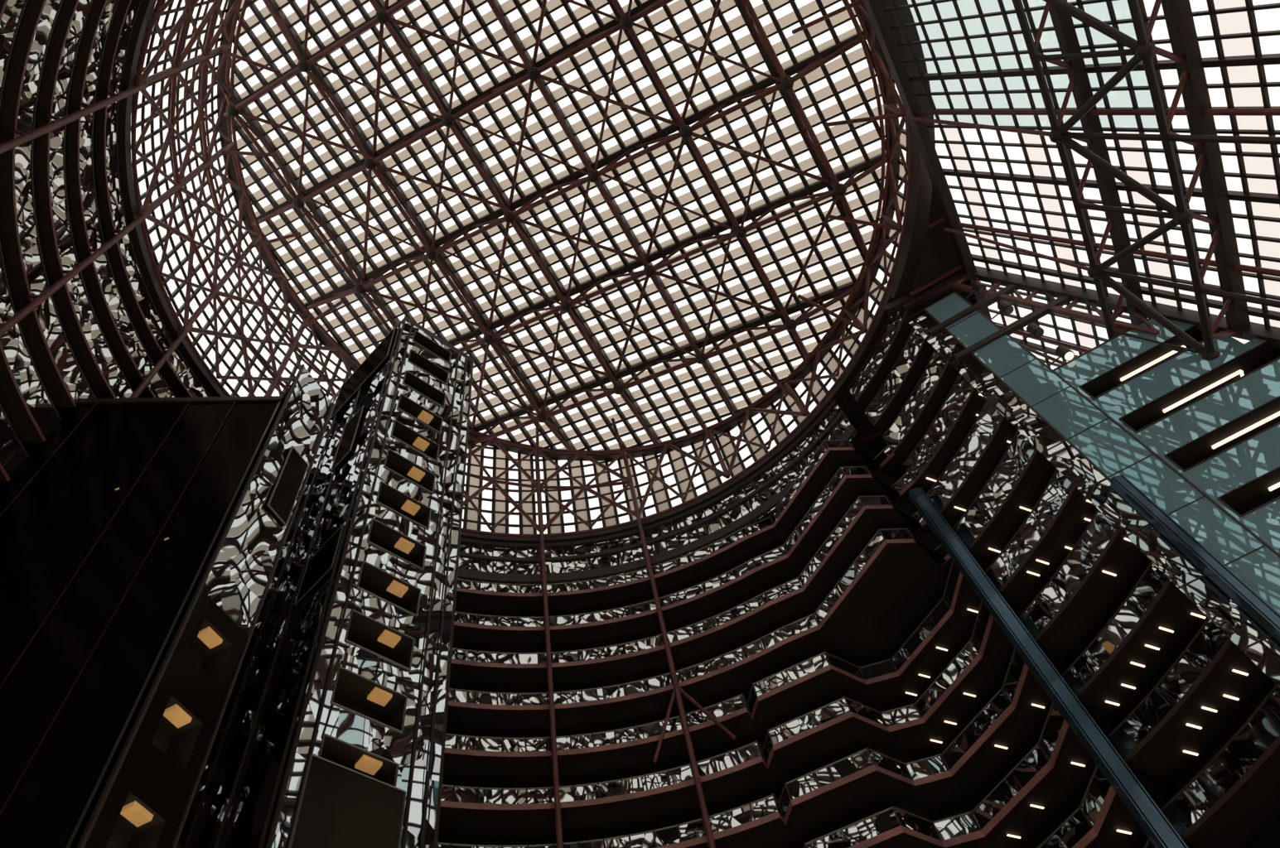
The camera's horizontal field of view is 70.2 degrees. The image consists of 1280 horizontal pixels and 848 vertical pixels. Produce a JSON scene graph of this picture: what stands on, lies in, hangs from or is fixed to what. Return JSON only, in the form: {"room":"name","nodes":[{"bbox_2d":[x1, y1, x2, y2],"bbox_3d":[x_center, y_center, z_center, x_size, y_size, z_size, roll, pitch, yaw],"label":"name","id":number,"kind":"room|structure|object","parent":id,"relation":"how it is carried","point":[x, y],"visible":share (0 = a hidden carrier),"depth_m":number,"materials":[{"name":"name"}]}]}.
{"room":"building atrium","nodes":[
{"label":"building atrium","id":0,"kind":"room"},
{"bbox_2d":[457,398,857,584],"bbox_3d":[-3.747,6.286,67.885,39.105,5.350,9.200,-9,-61,-3],"label":"wall","id":1,"kind":"structure","parent":0,"point":[690,530],"depth_m":69.34,"materials":[{"name":"mirror"}]},
{"bbox_2d":[750,185,972,524],"bbox_3d":[4.659,-17.756,57.538,24.155,1.350,61.082,-30,-62,8],"label":"ceiling","id":2,"kind":"structure","parent":0,"point":[939,260],"depth_m":63.46,"materials":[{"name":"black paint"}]},
{"bbox_2d":[905,291,1279,688],"bbox_3d":[33.801,4.933,41.923,20.788,51.630,13.588,-29,-62,8],"label":"wall","id":3,"kind":"structure","parent":0,"point":[1199,437],"depth_m":43.68,"materials":[{"name":"teal glass"}]},
{"bbox_2d":[1019,323,1043,342],"bbox_3d":[23.197,-5.379,54.215,1.355,0.988,0.655,-31,-62,9],"label":"spotlight","id":4,"kind":"object","parent":3,"relation":"attached to","point":[1033,329],"visible":1,"depth_m":53.89,"materials":[{"name":"grey metal"}]},
{"bbox_2d":[1048,345,1074,366],"bbox_3d":[23.620,-3.810,51.343,1.355,0.988,0.655,-31,-62,9],"label":"spotlight","id":5,"kind":"object","parent":3,"relation":"attached to","point":[1062,351],"visible":1,"depth_m":51.03,"materials":[{"name":"grey metal"}]},
{"bbox_2d":[862,0,1279,368],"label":"window","id":6,"kind":"structure","parent":3,"relation":"in","point":[1186,59],"depth_m":45.24,"materials":[{"name":"white glass"}]},
{"bbox_2d":[883,265,1279,360],"bbox_3d":[34.275,3.544,43.862,23.530,52.584,14.200,-30,-62,8],"label":"truss","id":7,"kind":"object","parent":6,"relation":"attached to","point":[1012,282],"visible":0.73,"depth_m":55.85,"materials":[{"name":"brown metal"}]},
{"bbox_2d":[966,280,986,298],"bbox_3d":[22.250,-8.898,60.655,1.355,0.988,0.655,-31,-62,9],"label":"spotlight","id":8,"kind":"object","parent":7,"relation":"attached to","point":[978,287],"visible":1,"depth_m":60.34,"materials":[{"name":"grey metal"}]},
{"bbox_2d":[991,300,1013,318],"bbox_3d":[22.724,-7.139,57.435,1.355,0.988,0.655,-31,-62,9],"label":"spotlight","id":9,"kind":"object","parent":7,"relation":"attached to","point":[1007,309],"visible":1,"depth_m":57.10,"materials":[{"name":"grey metal"}]},
{"label":"floor","id":10,"kind":"structure","parent":0,"visible":0},
{"bbox_2d":[0,82,148,154],"bbox_3d":[-25.463,-5.345,27.056,1.102,61.900,0.924,-15,-61,0],"label":"steel column","id":11,"kind":"structure","parent":10,"relation":"on","point":[24,137],"depth_m":44.04,"materials":[{"name":"brown metal"}]},
{"bbox_2d":[0,209,151,337],"bbox_3d":[-27.139,1.417,30.504,1.186,61.900,0.900,-15,-61,0],"label":"steel column","id":12,"kind":"structure","parent":10,"relation":"on","point":[39,299],"depth_m":46.98,"materials":[{"name":"brown metal"}]},
{"bbox_2d":[129,323,193,398],"bbox_3d":[-26.385,8.134,34.284,1.201,61.900,0.900,-15,-61,0],"label":"steel column","id":13,"kind":"structure","parent":10,"relation":"on","point":[147,378],"depth_m":55.71,"materials":[{"name":"brown metal"}]},
{"bbox_2d":[0,364,334,847],"bbox_3d":[-21.065,12.819,29.210,15.722,47.950,11.220,-15,-61,0],"label":"shaft","id":14,"kind":"object","parent":10,"relation":"on","point":[142,541],"visible":0.97,"depth_m":34.31,"materials":[{"name":"mirror"}]},
{"bbox_2d":[175,315,473,847],"bbox_3d":[-15.170,13.414,42.926,6.496,70.150,11.658,39,-73,-25],"label":"tower","id":15,"kind":"object","parent":10,"relation":"on","point":[332,730],"visible":0.99,"depth_m":42.06,"materials":[{"name":"metal"}]},
{"bbox_2d":[539,525,563,847],"bbox_3d":[-3.880,23.009,45.721,0.900,61.900,1.186,-15,-61,0],"label":"steel column","id":16,"kind":"structure","parent":10,"relation":"on","point":[549,673],"depth_m":55.90,"materials":[{"name":"brown metal"}]},
{"bbox_2d":[635,510,736,847],"bbox_3d":[3.973,21.813,46.223,4.967,61.900,1.201,-15,-61,0],"label":"steel column","id":17,"kind":"structure","parent":10,"relation":"on","point":[677,690],"depth_m":54.33,"materials":[{"name":"brown metal"}]},
{"bbox_2d":[908,487,1188,847],"bbox_3d":[19.635,15.042,35.464,0.768,45.600,0.720,-15,-61,0],"label":"steel column","id":18,"kind":"structure","parent":10,"relation":"on","point":[1144,810],"depth_m":40.74,"materials":[{"name":"blue metal"}]},
{"bbox_2d":[1110,474,1279,642],"bbox_3d":[24.501,10.863,27.577,0.570,34.600,0.500,-15,-61,0],"label":"steel column","id":19,"kind":"structure","parent":10,"relation":"on","point":[1237,590],"depth_m":37.20,"materials":[{"name":"blue metal"}]},
{"bbox_3d":[-6.370,2.526,34.108,60.785,61.800,68.246,-15,-60,0],"label":"wall","id":20,"kind":"structure","parent":0,"visible":0},
{"bbox_2d":[0,0,986,693],"bbox_3d":[-10.703,0.579,52.898,71.420,4.030,48.181,36,-72,-24],"label":"balcony","id":21,"kind":"object","parent":20,"relation":"attached to","point":[55,361],"visible":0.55,"depth_m":57.45,"materials":[{"name":"grey metal"}]},
{"bbox_2d":[918,673,930,678],"label":"fluorescent lights","id":22,"kind":"object","parent":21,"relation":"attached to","point":[924,676],"depth_m":54.03,"materials":[{"name":"beige"}]},
{"bbox_2d":[930,739,942,743],"label":"fluorescent lights","id":23,"kind":"object","parent":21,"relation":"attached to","point":[934,741],"depth_m":51.45,"materials":[{"name":"beige plastic"}]},
{"bbox_2d":[936,647,947,651],"label":"fluorescent lights","id":24,"kind":"object","parent":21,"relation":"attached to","point":[939,648],"depth_m":53.14,"materials":[{"name":"beige"}]},
{"bbox_2d":[944,720,956,724],"label":"fluorescent lights","id":25,"kind":"object","parent":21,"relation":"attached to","point":[946,722],"depth_m":50.85,"materials":[{"name":"beige plastic"}]},
{"bbox_2d":[954,506,966,511],"label":"fluorescent lights","id":26,"kind":"object","parent":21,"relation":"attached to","point":[955,507],"depth_m":53.23,"materials":[{"name":"beige plastic"}]},
{"bbox_2d":[963,692,975,697],"label":"fluorescent lights","id":27,"kind":"object","parent":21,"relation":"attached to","point":[964,693],"depth_m":49.97,"materials":[{"name":"beige plastic"}]},
{"bbox_2d":[988,547,1000,553],"label":"fluorescent lights","id":28,"kind":"object","parent":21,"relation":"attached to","point":[989,548],"depth_m":50.26,"materials":[{"name":"beige plastic"}]},
{"bbox_2d":[994,744,1008,749],"label":"fluorescent lights","id":29,"kind":"object","parent":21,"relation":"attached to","point":[996,746],"depth_m":46.80,"materials":[{"name":"beige"}]},
{"bbox_2d":[1006,834,1020,839],"label":"fluorescent lights","id":30,"kind":"object","parent":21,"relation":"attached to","point":[1011,836],"depth_m":44.49,"materials":[{"name":"beige"}]},
{"bbox_2d":[1019,506,1031,511],"label":"fluorescent lights","id":31,"kind":"object","parent":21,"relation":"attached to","point":[1022,508],"depth_m":49.14,"materials":[{"name":"beige plastic"}]},
{"bbox_2d":[1026,570,1040,576],"label":"fluorescent lights","id":32,"kind":"object","parent":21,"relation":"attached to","point":[1027,572],"depth_m":46.53,"materials":[{"name":"beige"}]},
{"bbox_2d":[1029,804,1044,809],"label":"fluorescent lights","id":33,"kind":"object","parent":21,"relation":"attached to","point":[1035,806],"depth_m":43.61,"materials":[{"name":"beige"}]},
{"bbox_2d":[1031,703,1044,709],"label":"fluorescent lights","id":34,"kind":"object","parent":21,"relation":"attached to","point":[1032,704],"depth_m":45.65,"materials":[{"name":"beige plastic"}]},
{"bbox_2d":[1035,559,1049,565],"label":"fluorescent lights","id":35,"kind":"object","parent":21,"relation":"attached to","point":[1036,560],"depth_m":46.21,"materials":[{"name":"beige"}]},
{"bbox_2d":[1070,762,1085,767],"label":"fluorescent lights","id":36,"kind":"object","parent":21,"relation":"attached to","point":[1073,763],"depth_m":42.48,"materials":[{"name":"beige"}]},
{"bbox_2d":[1102,569,1116,576],"label":"fluorescent lights","id":37,"kind":"object","parent":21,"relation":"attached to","point":[1104,572],"depth_m":42.16,"materials":[{"name":"beige"}]},
{"bbox_2d":[1105,700,1120,706],"label":"fluorescent lights","id":38,"kind":"object","parent":21,"relation":"attached to","point":[1107,702],"depth_m":40.99,"materials":[{"name":"beige"}]},
{"bbox_2d":[1116,830,1131,835],"label":"fluorescent lights","id":39,"kind":"object","parent":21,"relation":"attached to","point":[1118,831],"depth_m":39.30,"materials":[{"name":"beige plastic"}]},
{"bbox_2d":[1120,683,1135,689],"label":"fluorescent lights","id":40,"kind":"object","parent":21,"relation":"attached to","point":[1125,685],"depth_m":40.58,"materials":[{"name":"beige plastic"}]},
{"bbox_2d":[1130,661,1145,667],"label":"fluorescent lights","id":41,"kind":"object","parent":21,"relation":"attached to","point":[1132,663],"depth_m":39.98,"materials":[{"name":"beige"}]},
{"bbox_2d":[1144,644,1159,650],"label":"fluorescent lights","id":42,"kind":"object","parent":21,"relation":"attached to","point":[1146,645],"depth_m":39.57,"materials":[{"name":"beige"}]},
{"bbox_2d":[1158,627,1173,632],"label":"fluorescent lights","id":43,"kind":"object","parent":21,"relation":"attached to","point":[1161,628],"depth_m":39.16,"materials":[{"name":"beige"}]},
{"bbox_2d":[1182,750,1198,756],"label":"fluorescent lights","id":44,"kind":"object","parent":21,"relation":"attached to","point":[1184,751],"depth_m":37.55,"materials":[{"name":"beige plastic"}]},
{"bbox_2d":[1186,723,1202,729],"label":"fluorescent lights","id":45,"kind":"object","parent":21,"relation":"attached to","point":[1188,725],"depth_m":36.76,"materials":[{"name":"beige plastic"}]},
{"bbox_2d":[1190,612,1206,618],"label":"fluorescent lights","id":46,"kind":"object","parent":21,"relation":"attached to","point":[1192,614],"depth_m":38.99,"materials":[{"name":"beige"}]},
{"bbox_2d":[1201,706,1217,712],"label":"fluorescent lights","id":47,"kind":"object","parent":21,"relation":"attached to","point":[1203,707],"depth_m":36.38,"materials":[{"name":"beige"}]},
{"bbox_2d":[1222,694,1239,700],"label":"fluorescent lights","id":48,"kind":"object","parent":21,"relation":"attached to","point":[1225,696],"depth_m":36.20,"materials":[{"name":"beige"}]},
{"bbox_2d":[1231,669,1248,676],"label":"fluorescent lights","id":49,"kind":"object","parent":21,"relation":"attached to","point":[1234,670],"depth_m":35.54,"materials":[{"name":"beige plastic"}]},
{"bbox_2d":[33,0,958,652],"bbox_3d":[-11.170,-1.157,56.075,71.420,4.030,48.181,36,-72,-24],"label":"balcony","id":50,"kind":"object","parent":20,"relation":"attached to","point":[777,567],"visible":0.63,"depth_m":60.54,"materials":[{"name":"grey metal"}]},
{"bbox_2d":[64,0,934,617],"bbox_3d":[-11.638,-2.892,59.251,71.420,4.030,48.181,36,-72,-24],"label":"balcony","id":51,"kind":"object","parent":20,"relation":"attached to","point":[763,536],"visible":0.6,"depth_m":63.81,"materials":[{"name":"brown metal"}]},
{"bbox_2d":[92,0,918,407],"bbox_3d":[-11.650,-17.085,55.782,60.785,3.870,54.238,-15,-61,0],"label":"balcony","id":52,"kind":"object","parent":20,"relation":"attached to","point":[153,335],"visible":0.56,"depth_m":55.68,"materials":[{"name":"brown metal"}]},
{"bbox_2d":[0,0,1017,738],"bbox_3d":[-10.236,2.314,49.721,71.420,4.030,48.181,36,-72,-24],"label":"balcony","id":53,"kind":"object","parent":20,"relation":"attached to","point":[899,577],"visible":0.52,"depth_m":56.19,"materials":[{"name":"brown metal"}]},
{"bbox_2d":[117,0,935,542],"bbox_3d":[-6.249,-13.210,59.940,52.400,1.500,52.400,-15,-61,0],"label":"girder","id":54,"kind":"object","parent":20,"relation":"attached to","point":[919,190],"visible":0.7,"depth_m":61.25,"materials":[{"name":"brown metal"}]},
{"bbox_2d":[130,0,908,534],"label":"clerestory window","id":55,"kind":"structure","parent":54,"relation":"on","point":[849,341],"depth_m":71.36,"materials":[{"name":"grey metal"}]},
{"bbox_2d":[217,0,900,461],"bbox_3d":[-7.981,-19.257,71.260,51.401,19.433,51.408,-15,-60,0],"label":"beam","id":56,"kind":"structure","parent":55,"relation":"on","point":[599,456],"depth_m":74.64,"materials":[{"name":"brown metal"}]},
{"bbox_2d":[222,0,888,454],"bbox_3d":[-8.055,-19.107,70.840,50.592,19.154,50.343,-15,-60,0],"label":"skylight roof","id":57,"kind":"structure","parent":56,"relation":"attached to","point":[627,21],"depth_m":70.29,"materials":[{"name":"red paint"}]},
{"bbox_2d":[228,0,886,451],"bbox_3d":[-8.049,-19.517,71.730,51.370,18.606,51.153,-15,-60,0],"label":"mullions","id":58,"kind":"object","parent":57,"relation":"attached to","point":[809,190],"visible":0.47,"depth_m":72.45,"materials":[{"name":"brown metal"}]},
{"bbox_2d":[229,0,886,449],"bbox_3d":[-8.074,-19.621,72.015,50.964,18.051,51.227,-15,-60,0],"label":"skylight","id":59,"kind":"object","parent":58,"relation":"attached to","point":[812,7],"visible":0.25,"depth_m":71.54,"materials":[{"name":"white glass"}]},
{"bbox_2d":[0,403,1056,788],"bbox_3d":[-9.494,4.244,46.691,72.152,4.030,48.174,36,-72,-24],"label":"balcony","id":60,"kind":"object","parent":20,"relation":"attached to","point":[1023,473],"visible":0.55,"depth_m":53.70,"materials":[{"name":"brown metal"}]},
{"bbox_2d":[438,458,1097,845],"bbox_3d":[-9.026,5.979,43.514,72.152,4.030,48.174,36,-72,-24],"label":"balcony","id":61,"kind":"object","parent":20,"relation":"attached to","point":[843,727],"visible":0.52,"depth_m":50.64,"materials":[{"name":"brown metal"}]},
{"bbox_2d":[437,497,1150,847],"bbox_3d":[-8.559,7.715,40.337,72.152,4.030,48.174,36,-72,-24],"label":"balcony","id":62,"kind":"object","parent":20,"relation":"attached to","point":[1079,599],"visible":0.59,"depth_m":47.25,"materials":[{"name":"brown metal"}]},
{"bbox_2d":[802,549,1207,847],"bbox_3d":[-8.092,9.450,37.160,72.152,4.030,48.174,36,-72,-24],"label":"balcony","id":63,"kind":"object","parent":20,"relation":"attached to","point":[1045,777],"visible":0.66,"depth_m":42.71,"materials":[{"name":"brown metal"}]},
{"bbox_2d":[1033,604,1274,847],"bbox_3d":[-7.624,11.186,33.983,72.152,4.030,48.174,36,-72,-24],"label":"balcony","id":64,"kind":"object","parent":20,"relation":"attached to","point":[1152,741],"visible":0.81,"depth_m":37.27,"materials":[{"name":"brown metal"}]},
{"bbox_2d":[1144,683,1279,847],"bbox_3d":[-7.157,12.921,30.807,72.152,4.030,48.174,36,-72,-24],"label":"balcony","id":65,"kind":"object","parent":20,"relation":"attached to","point":[1231,799],"visible":0.85,"depth_m":33.96,"materials":[{"name":"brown metal"}]}
]}

